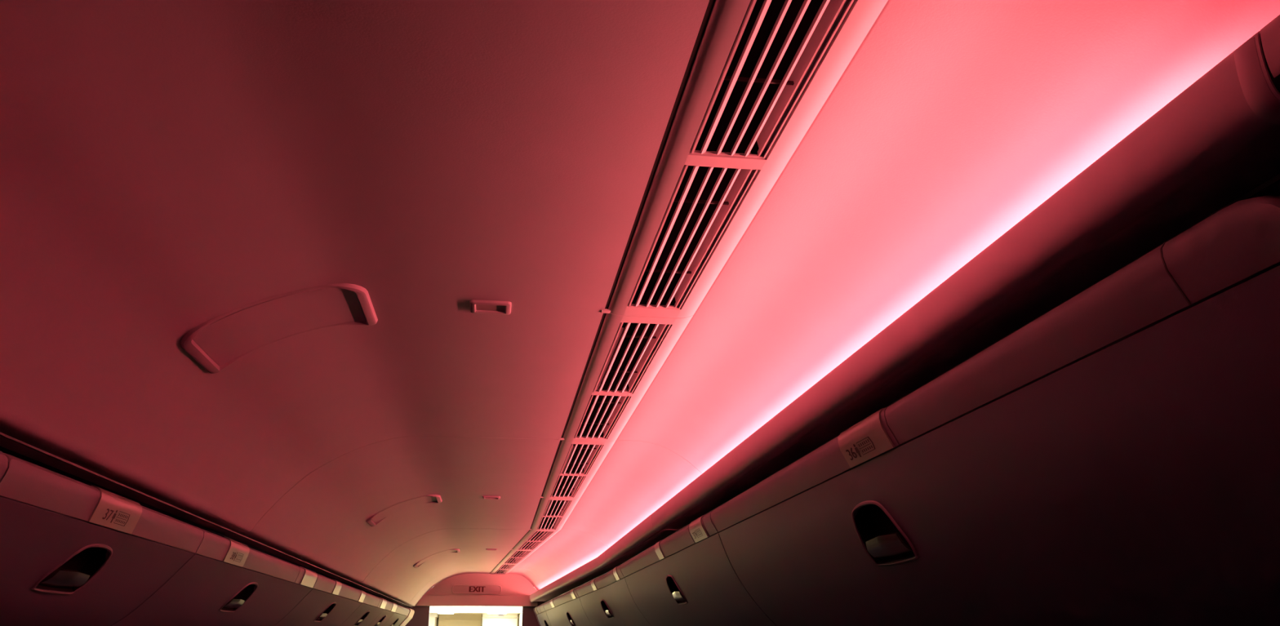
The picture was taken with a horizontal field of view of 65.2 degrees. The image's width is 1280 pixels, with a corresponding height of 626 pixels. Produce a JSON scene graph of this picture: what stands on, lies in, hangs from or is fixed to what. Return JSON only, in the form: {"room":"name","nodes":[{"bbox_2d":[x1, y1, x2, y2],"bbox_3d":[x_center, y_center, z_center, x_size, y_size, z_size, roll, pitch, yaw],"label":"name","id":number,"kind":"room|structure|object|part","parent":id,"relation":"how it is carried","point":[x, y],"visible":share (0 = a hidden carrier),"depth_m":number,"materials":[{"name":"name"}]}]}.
{"room":"aircraft cabin","nodes":[
{"label":"aircraft cabin","id":0,"kind":"room"},
{"bbox_2d":[0,446,303,567],"bbox_3d":[-2.090,0.657,3.142,0.050,0.770,11.100,3,-18,-8],"label":"trim","id":1,"kind":"structure","parent":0,"point":[2,448],"depth_m":4.25,"materials":[{"name":"plastic"}]},
{"bbox_2d":[0,0,709,606],"bbox_3d":[-0.944,1.022,4.499,0.929,0.309,8.576,3,-18,-8],"label":"ceiling","id":2,"kind":"structure","parent":0,"point":[168,168],"depth_m":1.32,"materials":[{"name":"plastic"}]},
{"bbox_2d":[0,450,8,479],"bbox_3d":[-1.076,0.120,0.705,0.629,0.282,1.196,3,-18,-8],"label":"bin","id":3,"kind":"object","parent":2,"relation":"attached to","point":[3,459],"visible":1,"depth_m":1.34,"materials":[{"name":"plastic"}]},
{"bbox_2d":[0,453,203,625],"bbox_3d":[-1.227,0.455,1.726,0.629,0.282,0.966,3,-18,-8],"label":"bin","id":4,"kind":"object","parent":2,"relation":"attached to","point":[73,553],"visible":0.98,"depth_m":1.73,"materials":[{"name":"plastic"}]},
{"bbox_2d":[35,547,106,591],"bbox_3d":[-0.993,0.445,1.758,0.079,0.082,0.178,3,-18,-8],"label":"handle","id":5,"kind":"object","parent":4,"relation":"on","point":[79,566],"depth_m":1.78,"materials":[{"name":"black plastic"}]},
{"bbox_2d":[111,528,317,625],"bbox_3d":[-1.404,0.847,2.921,0.629,0.282,1.566,3,-18,-8],"label":"bin","id":6,"kind":"object","parent":2,"relation":"attached to","point":[227,581],"visible":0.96,"depth_m":2.68,"materials":[{"name":"plastic"}]},
{"bbox_2d":[221,584,255,610],"bbox_3d":[-1.161,0.819,2.897,0.079,0.082,0.178,3,-18,-8],"label":"handle","id":7,"kind":"object","parent":6,"relation":"on","point":[245,592],"depth_m":2.93,"materials":[{"name":"black plastic"}]},
{"bbox_2d":[179,283,377,373],"bbox_3d":[-0.598,0.029,1.679,0.280,0.110,0.216,3,-18,-8],"label":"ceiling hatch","id":8,"kind":"object","parent":2,"relation":"attached to","point":[227,340],"visible":1,"depth_m":1.67,"materials":[{"name":"plastic"}]},
{"bbox_2d":[274,573,365,625],"bbox_3d":[-1.619,1.322,4.370,0.629,0.282,1.506,3,-18,-8],"label":"bin","id":9,"kind":"object","parent":2,"relation":"attached to","point":[331,602],"visible":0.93,"depth_m":4.22,"materials":[{"name":"plastic"}]},
{"bbox_3d":[-1.474,1.354,4.381,0.305,0.228,1.504,3,-18,-8],"label":"door","id":10,"kind":"part","parent":9,"relation":"part of","materials":[{"name":"plastic"}]},
{"bbox_2d":[315,603,334,621],"bbox_3d":[-1.381,1.306,4.383,0.079,0.082,0.178,3,-18,-8],"label":"handle","id":11,"kind":"object","parent":9,"relation":"on","point":[331,606],"depth_m":4.40,"materials":[{"name":"black plastic"}]},
{"bbox_2d":[340,592,386,625],"bbox_3d":[-1.800,1.725,5.598,0.629,0.282,1.096,3,-18,-8],"label":"bin","id":12,"kind":"object","parent":2,"relation":"attached to","point":[372,606],"visible":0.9,"depth_m":5.56,"materials":[{"name":"plastic"}]},
{"bbox_2d":[354,612,368,625],"bbox_3d":[-1.562,1.708,5.607,0.079,0.082,0.178,3,-18,-8],"label":"handle","id":13,"kind":"object","parent":12,"relation":"on","point":[366,614],"depth_m":5.61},
{"bbox_3d":[-1.656,1.756,5.609,0.305,0.228,1.094,3,-18,-8],"label":"door","id":14,"kind":"part","parent":12,"relation":"part of","materials":[{"name":"plastic"}]},
{"bbox_2d":[368,600,397,625],"bbox_3d":[-1.929,2.010,6.468,0.629,0.282,0.746,3,-18,-8],"label":"bin","id":15,"kind":"object","parent":2,"relation":"attached to","point":[390,609],"visible":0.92,"depth_m":6.48,"materials":[{"name":"plastic"}]},
{"bbox_3d":[-1.785,2.042,6.479,0.305,0.228,0.744,3,-18,-8],"label":"door","id":16,"kind":"part","parent":15,"relation":"part of","materials":[{"name":"plastic"}]},
{"bbox_2d":[382,604,409,625],"bbox_3d":[-2.057,2.292,7.324,0.626,0.280,1.066,3,-18,-8],"label":"bin","id":17,"kind":"object","parent":2,"relation":"attached to","point":[402,613],"visible":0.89,"depth_m":7.31,"materials":[{"name":"plastic"}]},
{"bbox_3d":[-1.912,2.323,7.335,0.305,0.228,1.064,3,-18,-8],"label":"door","id":18,"kind":"part","parent":17,"relation":"part of","materials":[{"name":"plastic"}]},
{"bbox_2d":[399,608,414,625],"bbox_3d":[-2.169,2.526,8.038,0.651,0.291,0.430,3,-18,-8],"label":"end panel","id":19,"kind":"object","parent":17,"relation":"attached to","point":[411,612],"visible":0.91,"depth_m":8.04,"materials":[{"name":"beige plastic"}]},
{"bbox_2d":[365,494,442,526],"bbox_3d":[-0.941,0.791,4.001,0.280,0.110,0.216,3,-18,-8],"label":"ceiling hatch","id":20,"kind":"object","parent":2,"relation":"attached to","point":[374,520],"visible":1,"depth_m":4.00,"materials":[{"name":"plastic"}]},
{"bbox_2d":[413,548,460,568],"bbox_3d":[-1.284,1.550,6.316,0.280,0.110,0.216,3,-18,-8],"label":"ceiling hatch","id":21,"kind":"object","parent":2,"relation":"attached to","point":[418,564],"visible":1,"depth_m":6.31,"materials":[{"name":"plastic"}]},
{"bbox_2d":[469,299,511,315],"bbox_3d":[-0.258,-0.009,1.729,0.071,0.006,0.062,3,-18,-8],"label":"box","id":22,"kind":"object","parent":2,"relation":"attached to","point":[483,307],"visible":1,"depth_m":1.73,"materials":[{"name":"plastic"}]},
{"bbox_2d":[482,496,500,499],"bbox_3d":[-0.598,0.744,4.025,0.071,0.006,0.062,3,-18,-8],"label":"box","id":23,"kind":"object","parent":2,"relation":"attached to","point":[483,497],"visible":1,"depth_m":4.00,"materials":[{"name":"plastic"}]},
{"bbox_2d":[488,558,519,574],"bbox_3d":[-1.101,2.036,8.052,0.166,0.059,1.227,4,-19,-11],"label":"ceiling vent","id":24,"kind":"object","parent":2,"relation":"in","point":[508,567],"visible":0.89,"depth_m":8.02,"materials":[{"name":"plastic"}]},
{"bbox_2d":[493,566,508,573],"bbox_3d":[-1.154,2.139,8.315,0.089,0.026,0.551,4,-19,-11],"label":"grille","id":25,"kind":"object","parent":24,"relation":"attached to","point":[505,571],"depth_m":8.29,"materials":[{"name":"plastic"}]},
{"bbox_2d":[497,560,514,569],"bbox_3d":[-1.039,1.962,7.776,0.089,0.026,0.561,4,-19,-11],"label":"grille","id":26,"kind":"object","parent":24,"relation":"attached to","point":[511,566],"depth_m":7.80,"materials":[{"name":"plastic"}]},
{"bbox_2d":[497,542,535,564],"bbox_3d":[-0.858,1.664,6.915,0.166,0.059,1.230,4,-19,-11],"label":"ceiling vent","id":27,"kind":"object","parent":2,"relation":"in","point":[519,556],"visible":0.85,"depth_m":6.84,"materials":[{"name":"plastic"}]},
{"bbox_2d":[503,554,521,564],"bbox_3d":[-0.912,1.767,7.179,0.089,0.026,0.552,4,-19,-11],"label":"grille","id":28,"kind":"object","parent":27,"relation":"attached to","point":[517,560],"depth_m":7.19,"materials":[{"name":"plastic"}]},
{"bbox_2d":[510,546,530,557],"bbox_3d":[-0.796,1.589,6.638,0.089,0.026,0.562,4,-19,-11],"label":"grille","id":29,"kind":"object","parent":27,"relation":"attached to","point":[524,553],"depth_m":6.66,"materials":[{"name":"plastic"}]},
{"bbox_2d":[510,520,559,551],"bbox_3d":[-0.616,1.290,5.778,0.166,0.059,1.229,4,-19,-11],"label":"ceiling vent","id":30,"kind":"object","parent":2,"relation":"in","point":[538,538],"visible":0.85,"depth_m":5.68,"materials":[{"name":"plastic"}]},
{"bbox_2d":[518,537,541,549],"bbox_3d":[-0.669,1.393,6.041,0.089,0.026,0.552,4,-19,-11],"label":"grille","id":31,"kind":"object","parent":30,"relation":"attached to","point":[535,544],"depth_m":6.02,"materials":[{"name":"plastic"}]},
{"bbox_2d":[526,531,553,541],"bbox_3d":[-0.553,1.216,5.501,0.089,0.026,0.562,4,-19,-11],"label":"grille","id":32,"kind":"object","parent":30,"relation":"attached to","point":[545,535],"depth_m":5.50,"materials":[{"name":"plastic"}]},
{"bbox_2d":[529,485,580,530],"bbox_3d":[-0.408,0.914,4.630,0.166,0.059,1.229,3,-18,-8],"label":"ceiling vent","id":33,"kind":"object","parent":2,"relation":"in","point":[559,510],"visible":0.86,"depth_m":4.54,"materials":[{"name":"plastic"}]},
{"bbox_2d":[537,512,561,529],"bbox_3d":[-0.445,1.019,4.899,0.089,0.027,0.552,3,-18,-8],"label":"grille","id":34,"kind":"object","parent":33,"relation":"attached to","point":[557,524],"depth_m":4.89,"materials":[{"name":"plastic"}]},
{"bbox_2d":[542,494,571,516],"bbox_3d":[-0.363,0.838,4.348,0.089,0.027,0.562,3,-18,-8],"label":"grille","id":35,"kind":"object","parent":33,"relation":"attached to","point":[566,508],"depth_m":4.33,"materials":[{"name":"plastic"}]},
{"bbox_2d":[539,422,616,499],"bbox_3d":[-0.237,0.534,3.471,0.166,0.059,1.230,3,-18,-8],"label":"ceiling vent","id":36,"kind":"object","parent":2,"relation":"in","point":[575,464],"visible":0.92,"depth_m":3.35,"materials":[{"name":"plastic"}]},
{"bbox_2d":[551,469,585,497],"bbox_3d":[-0.273,0.639,3.740,0.089,0.027,0.552,3,-18,-8],"label":"grille","id":37,"kind":"object","parent":36,"relation":"attached to","point":[579,484],"depth_m":3.71,"materials":[{"name":"plastic"}]},
{"bbox_2d":[560,444,602,475],"bbox_3d":[-0.192,0.458,3.189,0.089,0.027,0.562,3,-18,-8],"label":"grille","id":38,"kind":"object","parent":36,"relation":"attached to","point":[595,455],"depth_m":3.17,"materials":[{"name":"plastic"}]},
{"bbox_2d":[559,287,693,442],"bbox_3d":[-0.069,0.161,2.336,0.166,0.059,1.180,3,-18,-8],"label":"ceiling vent","id":39,"kind":"object","parent":2,"relation":"in","point":[627,353],"visible":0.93,"depth_m":2.16,"materials":[{"name":"plastic"}]},
{"bbox_2d":[574,386,630,439],"bbox_3d":[-0.103,0.263,2.593,0.089,0.027,0.527,3,-18,-8],"label":"grille","id":40,"kind":"object","parent":39,"relation":"attached to","point":[620,408],"depth_m":2.56,"materials":[{"name":"plastic"}]},
{"bbox_2d":[593,322,670,393],"bbox_3d":[-0.025,0.089,2.065,0.089,0.027,0.537,3,-18,-8],"label":"grille","id":41,"kind":"object","parent":39,"relation":"attached to","point":[660,337],"depth_m":2.03,"materials":[{"name":"plastic"}]},
{"bbox_2d":[600,0,888,318],"bbox_3d":[0.098,-0.209,1.207,0.166,0.059,1.214,3,-18,-8],"label":"ceiling vent","id":42,"kind":"object","parent":2,"relation":"in","point":[758,73],"visible":0.94,"depth_m":1.16,"materials":[{"name":"plastic"}]},
{"bbox_2d":[628,151,758,309],"bbox_3d":[0.062,-0.105,1.472,0.089,0.027,0.544,3,-18,-8],"label":"grille","id":43,"kind":"object","parent":42,"relation":"attached to","point":[743,185],"depth_m":1.40,"materials":[{"name":"plastic"}]},
{"bbox_2d":[690,0,853,158],"bbox_3d":[0.143,-0.283,0.929,0.089,0.027,0.554,3,-18,-8],"label":"grille","id":44,"kind":"object","parent":42,"relation":"attached to","point":[833,20],"depth_m":1.02,"materials":[{"name":"plastic"}]},
{"bbox_2d":[315,571,555,625],"bbox_3d":[-1.250,3.222,8.300,3.000,2.150,0.084,3,-18,-8],"label":"wall","id":45,"kind":"structure","parent":0,"point":[516,591],"depth_m":8.53,"materials":[{"name":"plastic"}]},
{"bbox_2d":[0,449,398,604],"bbox_3d":[-1.278,0.799,3.295,0.010,0.044,10.850,3,-18,-8],"label":"trim","id":46,"kind":"structure","parent":45,"relation":"attached to","point":[0,450],"depth_m":2.25,"materials":[{"name":"plastic"}]},
{"bbox_2d":[0,431,411,607],"bbox_3d":[-1.158,0.800,3.296,0.009,0.003,10.820,3,-18,-8],"label":"trim","id":47,"kind":"structure","parent":45,"relation":"attached to","point":[2,434],"depth_m":1.89,"materials":[{"name":"white plastic"}]},
{"bbox_2d":[451,584,502,594],"bbox_3d":[-1.394,2.363,8.545,0.421,0.078,0.012,3,-18,-8],"label":"exit sign","id":48,"kind":"object","parent":45,"relation":"attached to","point":[456,588],"visible":1,"depth_m":8.54,"materials":[{"name":"plastic"}]},
{"bbox_2d":[528,582,569,602],"bbox_3d":[-0.719,2.191,7.815,0.133,0.077,1.669,4,-19,-11],"label":"trim","id":49,"kind":"structure","parent":45,"relation":"attached to","point":[545,593],"depth_m":7.69,"materials":[{"name":"plastic"}]},
{"bbox_2d":[537,173,1279,606],"bbox_3d":[0.062,0.810,3.475,0.146,0.063,10.822,3,-18,-9],"label":"trim","id":50,"kind":"structure","parent":45,"relation":"attached to","point":[1275,180],"depth_m":0.91,"materials":[{"name":"white plastic"}]},
{"bbox_2d":[651,31,1279,531],"bbox_3d":[0.305,0.274,2.069,0.133,0.058,2.881,3,-18,-8],"label":"trim","id":51,"kind":"structure","parent":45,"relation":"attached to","point":[1206,148],"depth_m":1.02,"materials":[{"name":"plastic"}]},
{"bbox_2d":[1233,36,1279,124],"bbox_3d":[0.457,-0.166,0.719,0.043,0.057,0.021,3,-18,-8],"label":"trim","id":52,"kind":"structure","parent":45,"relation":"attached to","point":[1256,91],"depth_m":0.71,"materials":[{"name":"plastic"}]},
{"bbox_2d":[507,0,1279,601],"bbox_3d":[-0.272,1.031,4.606,0.549,0.268,8.596,3,-18,-8],"label":"ceiling","id":53,"kind":"structure","parent":0,"point":[950,122],"depth_m":1.21,"materials":[{"name":"plastic"}]},
{"bbox_2d":[534,604,551,625],"bbox_3d":[-0.512,2.577,8.166,0.680,0.372,0.696,3,-18,-8],"label":"bin","id":54,"kind":"object","parent":53,"relation":"attached to","point":[540,611],"visible":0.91,"depth_m":8.12,"materials":[{"name":"plastic"}]},
{"bbox_3d":[-0.653,2.597,8.138,0.313,0.316,0.713,4,-18,-11],"label":"door","id":55,"kind":"part","parent":54,"relation":"part of","materials":[{"name":"plastic"}]},
{"bbox_2d":[543,587,592,625],"bbox_3d":[-0.260,2.166,6.980,0.640,0.391,1.892,4,-18,-11],"label":"bin","id":56,"kind":"object","parent":53,"relation":"attached to","point":[566,609],"visible":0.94,"depth_m":6.74,"materials":[{"name":"plastic"}]},
{"bbox_2d":[567,612,575,625],"bbox_3d":[-0.461,2.063,6.747,0.064,0.092,0.178,3,-18,-8],"label":"handle","id":57,"kind":"object","parent":56,"relation":"on","point":[570,618],"depth_m":6.72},
{"bbox_2d":[551,551,625,591],"bbox_3d":[-0.317,1.551,5.928,0.154,0.080,2.408,3,-18,-10],"label":"trim","id":58,"kind":"structure","parent":53,"relation":"attached to","point":[599,566],"depth_m":5.73,"materials":[{"name":"plastic"}]},
{"bbox_2d":[576,564,651,625],"bbox_3d":[0.076,1.590,5.303,0.699,0.380,1.736,3,-18,-8],"label":"bin","id":59,"kind":"object","parent":53,"relation":"attached to","point":[606,600],"visible":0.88,"depth_m":5.22,"materials":[{"name":"plastic"}]},
{"bbox_2d":[601,600,613,617],"bbox_3d":[-0.174,1.597,5.402,0.064,0.092,0.178,3,-18,-8],"label":"handle","id":60,"kind":"object","parent":59,"relation":"on","point":[605,606],"depth_m":5.41,"materials":[{"name":"black plastic"}]},
{"bbox_2d":[605,514,678,563],"bbox_3d":[0.002,0.945,4.117,0.133,0.058,1.468,3,-18,-8],"label":"trim","id":61,"kind":"structure","parent":53,"relation":"attached to","point":[642,536],"depth_m":3.93,"materials":[{"name":"plastic"}]},
{"bbox_2d":[620,511,777,625],"bbox_3d":[0.364,1.010,3.562,0.641,0.363,1.971,3,-18,-8],"label":"bin","id":62,"kind":"object","parent":53,"relation":"attached to","point":[688,577],"visible":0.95,"depth_m":3.16,"materials":[{"name":"plastic"}]},
{"bbox_2d":[667,577,685,603],"bbox_3d":[0.130,0.958,3.467,0.064,0.092,0.178,3,-18,-8],"label":"handle","id":63,"kind":"object","parent":62,"relation":"on","point":[673,587],"depth_m":3.49,"materials":[{"name":"black plastic"}]},
{"bbox_2d":[711,195,1279,625],"bbox_3d":[0.643,0.390,1.673,0.641,0.363,2.036,3,-18,-8],"label":"bin","id":64,"kind":"object","parent":53,"relation":"attached to","point":[1113,459],"visible":1,"depth_m":1.09,"materials":[{"name":"plastic"}]},
{"bbox_2d":[854,504,914,563],"bbox_3d":[0.400,0.359,1.642,0.064,0.092,0.178,3,-18,-8],"label":"handle","id":65,"kind":"object","parent":64,"relation":"on","point":[878,530],"depth_m":1.66,"materials":[{"name":"black plastic"}]},
{"bbox_3d":[-1.577,2.805,10.123,2.200,0.020,3.180,3,-18,-8],"label":"ceiling","id":66,"kind":"structure","parent":0,"visible":0},
{"bbox_2d":[429,606,522,613],"bbox_3d":[-1.517,2.676,9.277,0.853,0.222,0.367,3,-18,-8],"label":"soffit","id":67,"kind":"structure","parent":66,"relation":"attached to","point":[433,610],"depth_m":9.10,"materials":[{"name":"white plastic"}]},
{"bbox_3d":[-1.124,3.018,4.211,4.350,0.010,14.300,3,-18,-8],"label":"floor","id":68,"kind":"structure","parent":0,"visible":0},
{"bbox_2d":[428,613,439,625],"bbox_3d":[-1.989,3.660,9.393,0.085,2.000,0.510,3,-18,-8],"label":"post","id":69,"kind":"object","parent":68,"relation":"on","point":[433,617],"visible":0.16,"depth_m":9.40,"materials":[{"name":"white plastic"}]},
{"bbox_2d":[438,613,482,625],"bbox_3d":[-1.766,3.731,9.610,0.410,2.000,0.320,3,-18,-8],"label":"locker","id":70,"kind":"object","parent":68,"relation":"on","point":[445,620],"visible":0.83,"depth_m":9.71,"materials":[{"name":"beige plastic"}]},
{"bbox_2d":[481,613,518,625],"bbox_3d":[-1.366,3.700,9.516,0.345,2.000,0.628,3,-18,-8],"label":"tall cabinet","id":71,"kind":"object","parent":68,"relation":"on","point":[488,620],"visible":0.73,"depth_m":9.46,"materials":[{"name":"metal"}]},
{"bbox_3d":[-1.325,3.132,9.395,0.319,0.503,0.018,3,-18,-8],"label":"door","id":72,"kind":"part","parent":71,"relation":"part of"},
{"bbox_3d":[-1.325,2.775,9.512,0.319,0.225,0.018,3,-18,-8],"label":"door","id":73,"kind":"part","parent":71,"relation":"part of","materials":[{"name":"white plastic"}]},
{"bbox_2d":[517,613,522,625],"bbox_3d":[-1.137,3.711,9.210,0.021,1.788,0.860,3,-18,-8],"label":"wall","id":74,"kind":"structure","parent":68,"relation":"on","point":[520,616],"depth_m":9.08,"materials":[{"name":"white plastic"}]},
{"bbox_3d":[0.606,-0.687,-0.567,0.328,0.228,2.436,3,-18,-8],"label":"ceiling","id":75,"kind":"structure","parent":0,"visible":0},
{"bbox_2d":[1260,14,1279,77],"bbox_3d":[0.683,-0.568,-0.485,0.133,0.052,2.544,3,-18,-8],"label":"trim","id":76,"kind":"structure","parent":75,"relation":"attached to","point":[1269,33],"depth_m":0.70,"materials":[{"name":"plastic"}]},
{"bbox_2d":[1259,33,1279,93],"bbox_3d":[0.459,-0.173,0.706,0.037,0.054,0.018,3,-18,-8],"label":"trim","id":77,"kind":"structure","parent":76,"relation":"attached to","point":[1276,81],"depth_m":0.70,"materials":[{"name":"black plastic"}]}
]}

